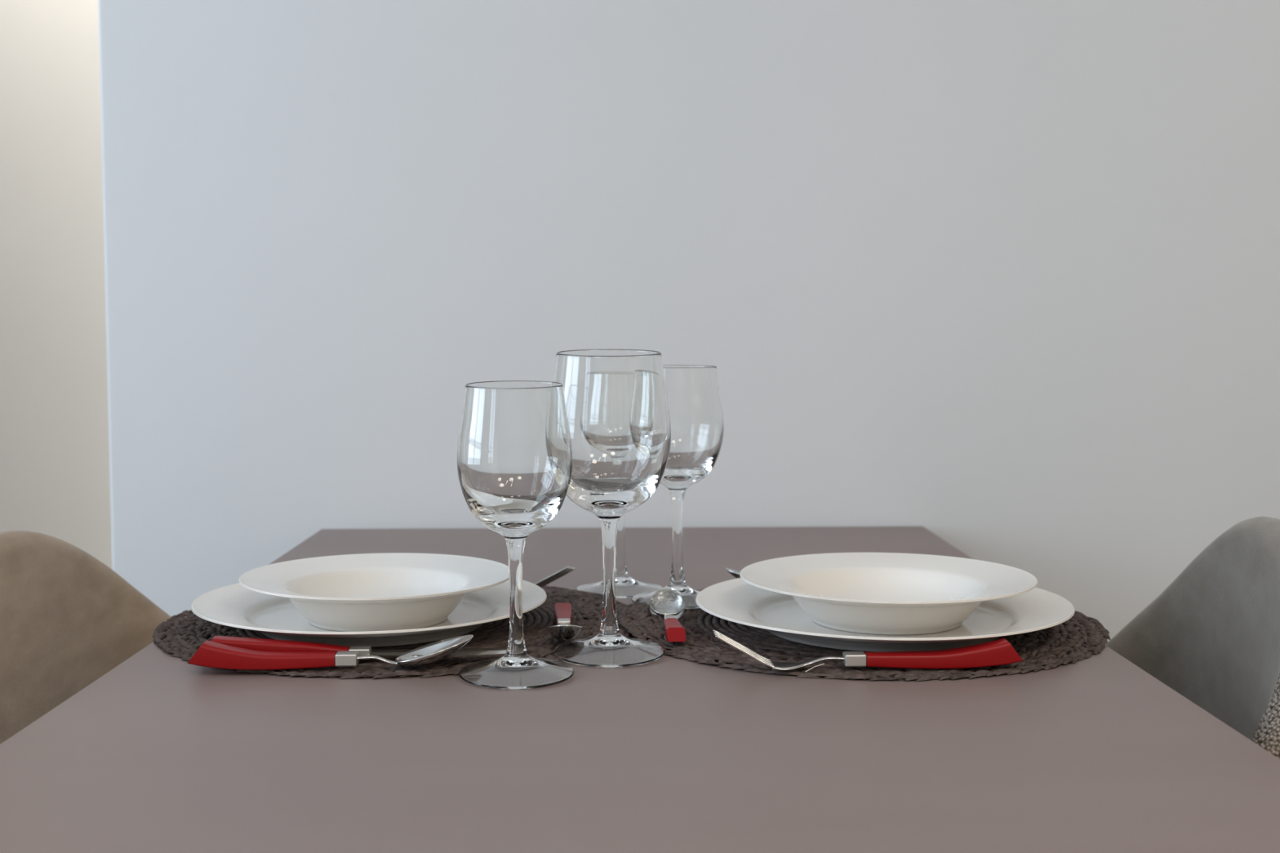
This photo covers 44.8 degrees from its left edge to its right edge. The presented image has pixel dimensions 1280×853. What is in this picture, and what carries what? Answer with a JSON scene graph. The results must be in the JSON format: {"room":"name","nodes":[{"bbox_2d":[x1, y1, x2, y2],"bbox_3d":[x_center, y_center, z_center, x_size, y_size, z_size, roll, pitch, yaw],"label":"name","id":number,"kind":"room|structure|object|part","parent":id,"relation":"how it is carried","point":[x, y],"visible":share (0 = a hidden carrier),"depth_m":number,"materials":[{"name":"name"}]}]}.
{"room":"dining room","nodes":[
{"label":"dining room","id":0,"kind":"room"},
{"bbox_2d":[0,0,112,569],"bbox_3d":[-1.352,-0.508,2.727,1.496,2.600,0.100,0,4,0],"label":"wall","id":1,"kind":"structure","parent":0,"point":[55,466],"depth_m":2.69,"materials":[{"name":"paint"}]},
{"bbox_2d":[97,0,1279,644],"bbox_3d":[0.898,-0.474,2.253,3.004,2.600,1.050,0,4,0],"label":"wall","id":2,"kind":"structure","parent":0,"point":[999,279],"depth_m":1.75,"materials":[{"name":"paint"}]},
{"bbox_3d":[0.100,1.019,0.327,4.600,0.100,5.106,0,4,0],"label":"floor","id":3,"kind":"structure","parent":0,"visible":0},
{"bbox_2d":[0,528,170,744],"bbox_3d":[-0.275,0.493,1.172,0.456,0.828,0.504,0,4,0],"label":"dining chair","id":4,"kind":"object","parent":3,"relation":"on","point":[68,619],"visible":0.43,"depth_m":1.22,"materials":[{"name":"brown fabric"}]},
{"bbox_2d":[0,526,1279,852],"bbox_3d":[0.000,0.537,1.107,0.719,0.750,1.370,0,4,0],"label":"dining table","id":5,"kind":"object","parent":3,"relation":"on","point":[162,753],"visible":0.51,"depth_m":0.85,"materials":[{"name":"beige laminate"}]},
{"bbox_2d":[151,585,632,679],"bbox_3d":[-0.184,0.151,1.207,0.373,0.004,0.373,-1,4,-17],"label":"placemat","id":6,"kind":"object","parent":5,"relation":"on","point":[185,635],"visible":0.25,"depth_m":1.14,"materials":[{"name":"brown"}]},
{"bbox_2d":[187,635,473,670],"bbox_3d":[-0.206,0.151,1.039,0.189,0.021,0.038,0,4,-2],"label":"spoon","id":7,"kind":"object","parent":6,"relation":"on","point":[210,654],"visible":1,"depth_m":1.03,"materials":[{"name":"red plastic"}]},
{"bbox_3d":[-0.252,0.153,1.037,0.097,0.018,0.016,0,4,-2],"label":"handle","id":8,"kind":"part","parent":7,"relation":"part of","materials":[{"name":"red plastic"}]},
{"bbox_2d":[395,635,473,666],"bbox_3d":[-0.138,0.151,1.041,0.052,0.021,0.038,0,4,-2],"label":"bowl","id":9,"kind":"object","parent":7,"relation":"on","point":[431,653],"depth_m":1.04,"materials":[{"name":"silver metal"}]},
{"bbox_2d":[210,635,506,660],"bbox_3d":[-0.189,0.151,1.058,0.220,0.017,0.018,0,4,-3],"label":"table knife","id":10,"kind":"object","parent":6,"relation":"on","point":[257,644],"visible":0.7,"depth_m":1.05,"materials":[{"name":"red plastic"}]},
{"bbox_3d":[-0.249,0.151,1.056,0.101,0.017,0.014,0,4,-3],"label":"handle","id":11,"kind":"part","parent":10,"relation":"part of","materials":[{"name":"red plastic"}]},
{"bbox_3d":[-0.134,0.155,1.061,0.109,0.002,0.017,0,4,-4],"label":"blade","id":12,"kind":"part","parent":10,"relation":"part of","materials":[{"name":"silver metal"}]},
{"bbox_2d":[191,579,546,647],"bbox_3d":[-0.204,0.140,1.183,0.266,0.021,0.266,-1,4,-17],"label":"dinner plate","id":13,"kind":"object","parent":6,"relation":"on","point":[235,606],"visible":0.56,"depth_m":1.16,"materials":[{"name":"white ceramic"}]},
{"bbox_2d":[238,552,509,631],"bbox_3d":[-0.198,0.128,1.172,0.204,0.034,0.204,2,5,26],"label":"bowl","id":14,"kind":"object","parent":13,"relation":"on","point":[393,591],"visible":0.98,"depth_m":1.20,"materials":[{"name":"white ceramic"}]},
{"bbox_2d":[534,566,575,587],"bbox_3d":[-0.157,0.128,1.320,0.207,0.027,0.025,1,4,14],"label":"fork","id":15,"kind":"object","parent":6,"relation":"on","point":[545,581],"visible":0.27,"depth_m":1.30,"materials":[{"name":"grey metal"}]},
{"bbox_2d":[546,603,582,641],"bbox_3d":[-0.057,0.144,1.158,0.027,0.018,0.128,0,4,-3],"label":"teaspoon","id":16,"kind":"object","parent":6,"relation":"on","point":[563,631],"visible":1,"depth_m":1.11,"materials":[{"name":"red plastic"}]},
{"bbox_3d":[-0.059,0.145,1.194,0.014,0.011,0.058,0,4,-4],"label":"handle","id":17,"kind":"part","parent":16,"relation":"part of","materials":[{"name":"red plastic"}]},
{"bbox_2d":[546,624,582,641],"bbox_3d":[-0.054,0.147,1.113,0.027,0.017,0.038,0,4,-4],"label":"bowl","id":18,"kind":"object","parent":16,"relation":"on","point":[564,633],"depth_m":1.10,"materials":[{"name":"silver metal"}]},
{"bbox_2d":[457,380,574,689],"bbox_3d":[-0.082,0.069,1.022,0.077,0.195,0.080,-2,4,-20],"label":"wine glass","id":19,"kind":"object","parent":5,"relation":"on","point":[514,450],"visible":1,"depth_m":0.99,"materials":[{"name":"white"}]},
{"bbox_2d":[457,380,572,539],"bbox_3d":[-0.082,0.023,1.016,0.076,0.102,0.076,0,6,0],"label":"bowl","id":20,"kind":"object","parent":19,"relation":"on","point":[514,450],"depth_m":0.99,"materials":[{"name":"clear glass"}]},
{"bbox_3d":[-0.082,0.113,1.026,0.016,0.079,0.016,0,6,0],"label":"stem","id":21,"kind":"part","parent":19,"relation":"part of","materials":[{"name":"clear glass"}]},
{"bbox_2d":[552,349,671,667],"bbox_3d":[-0.021,0.054,1.081,0.086,0.215,0.088,1,4,18],"label":"wine glass","id":22,"kind":"object","parent":5,"relation":"on","point":[616,400],"visible":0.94,"depth_m":1.04,"materials":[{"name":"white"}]},
{"bbox_3d":[-0.021,0.105,1.087,0.016,0.083,0.016,0,6,0],"label":"stem","id":23,"kind":"part","parent":22,"relation":"part of","materials":[{"name":"clear glass"}]},
{"bbox_2d":[552,349,671,519],"bbox_3d":[-0.021,0.006,1.076,0.086,0.116,0.086,0,6,0],"label":"bowl","id":24,"kind":"object","parent":22,"relation":"on","point":[616,400],"depth_m":1.04,"materials":[{"name":"clear glass"}]},
{"bbox_2d":[575,513,662,598],"bbox_3d":[-0.018,0.047,1.343,0.076,0.194,0.076,0,4,4],"label":"wine glass","id":25,"kind":"object","parent":5,"relation":"on","point":[626,587],"visible":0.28,"depth_m":1.34,"materials":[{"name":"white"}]},
{"bbox_3d":[-0.018,0.091,1.346,0.016,0.079,0.016,0,4,0],"label":"stem","id":26,"kind":"part","parent":25,"relation":"part of","materials":[{"name":"clear glass"}]},
{"bbox_2d":[617,588,1111,681],"bbox_3d":[0.170,0.150,1.202,0.373,0.008,0.374,-1,4,-19],"label":"placemat","id":27,"kind":"object","parent":5,"relation":"on","point":[1053,646],"visible":0.26,"depth_m":1.11,"materials":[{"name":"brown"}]},
{"bbox_2d":[649,604,685,641],"bbox_3d":[0.023,0.143,1.171,0.027,0.018,0.128,0,4,-3],"label":"teaspoon","id":28,"kind":"object","parent":27,"relation":"on","point":[674,631],"visible":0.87,"depth_m":1.12,"materials":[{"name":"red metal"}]},
{"bbox_2d":[648,588,684,618],"bbox_3d":[0.021,0.141,1.216,0.028,0.028,0.028,0,4,0],"label":"glass ball","id":29,"kind":"object","parent":28,"relation":"on","point":[665,601],"visible":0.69,"depth_m":1.21,"materials":[{"name":"clear glass"}]},
{"bbox_2d":[649,604,684,617],"bbox_3d":[0.021,0.140,1.216,0.027,0.017,0.038,0,4,-3],"label":"bowl","id":30,"kind":"object","parent":28,"relation":"on","point":[662,615],"depth_m":1.20,"materials":[{"name":"silver metal"}]},
{"bbox_3d":[0.025,0.149,1.137,0.014,0.011,0.058,0,4,-3],"label":"handle","id":31,"kind":"part","parent":28,"relation":"part of","materials":[{"name":"red plastic"}]},
{"bbox_2d":[631,364,724,608],"bbox_3d":[0.031,0.047,1.273,0.076,0.194,0.076,1,4,7],"label":"wine glass","id":32,"kind":"object","parent":27,"relation":"on","point":[693,392],"visible":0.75,"depth_m":1.24,"materials":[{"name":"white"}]},
{"bbox_3d":[0.031,0.091,1.277,0.016,0.079,0.016,0,4,0],"label":"stem","id":33,"kind":"part","parent":32,"relation":"part of","materials":[{"name":"clear glass"}]},
{"bbox_2d":[659,364,724,490],"bbox_3d":[0.031,0.001,1.270,0.076,0.102,0.076,0,4,0],"label":"bowl","id":34,"kind":"object","parent":32,"relation":"on","point":[693,392],"depth_m":1.24,"materials":[{"name":"clear glass"}]},
{"bbox_2d":[725,568,740,578],"bbox_3d":[0.166,0.130,1.334,0.189,0.021,0.038,-1,4,-11],"label":"spoon","id":35,"kind":"object","parent":27,"relation":"on","point":[735,573],"visible":0.13,"depth_m":1.31,"materials":[{"name":"silver metal"}]},
{"bbox_2d":[712,630,1022,670],"bbox_3d":[0.152,0.149,1.038,0.207,0.025,0.023,0,4,-2],"label":"fork","id":36,"kind":"object","parent":27,"relation":"on","point":[997,652],"visible":1,"depth_m":1.03,"materials":[{"name":"red plastic"}]},
{"bbox_3d":[0.203,0.152,1.040,0.105,0.018,0.016,0,4,-2],"label":"handle","id":37,"kind":"part","parent":36,"relation":"part of","materials":[{"name":"red plastic"}]},
{"bbox_2d":[695,577,1075,652],"bbox_3d":[0.182,0.141,1.171,0.281,0.021,0.281,4,6,44],"label":"dinner plate","id":38,"kind":"object","parent":27,"relation":"on","point":[737,601],"visible":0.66,"depth_m":1.14,"materials":[{"name":"white ceramic"}]},
{"bbox_2d":[739,552,1037,635],"bbox_3d":[0.185,0.129,1.167,0.220,0.034,0.220,-2,5,-24],"label":"bowl","id":39,"kind":"object","parent":38,"relation":"on","point":[881,593],"visible":1,"depth_m":1.20,"materials":[{"name":"white ceramic"}]},
{"bbox_2d":[1105,516,1279,759],"bbox_3d":[0.261,0.485,1.206,0.456,0.839,0.504,1,4,11],"label":"dining chair","id":40,"kind":"object","parent":3,"relation":"on","point":[1212,636],"visible":0.48,"depth_m":1.19,"materials":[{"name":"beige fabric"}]},
{"bbox_3d":[0.406,0.289,1.164,0.160,0.435,0.504,1,4,11],"label":"backrest","id":41,"kind":"part","parent":40,"relation":"part of","materials":[{"name":"grey fabric"}]}
]}

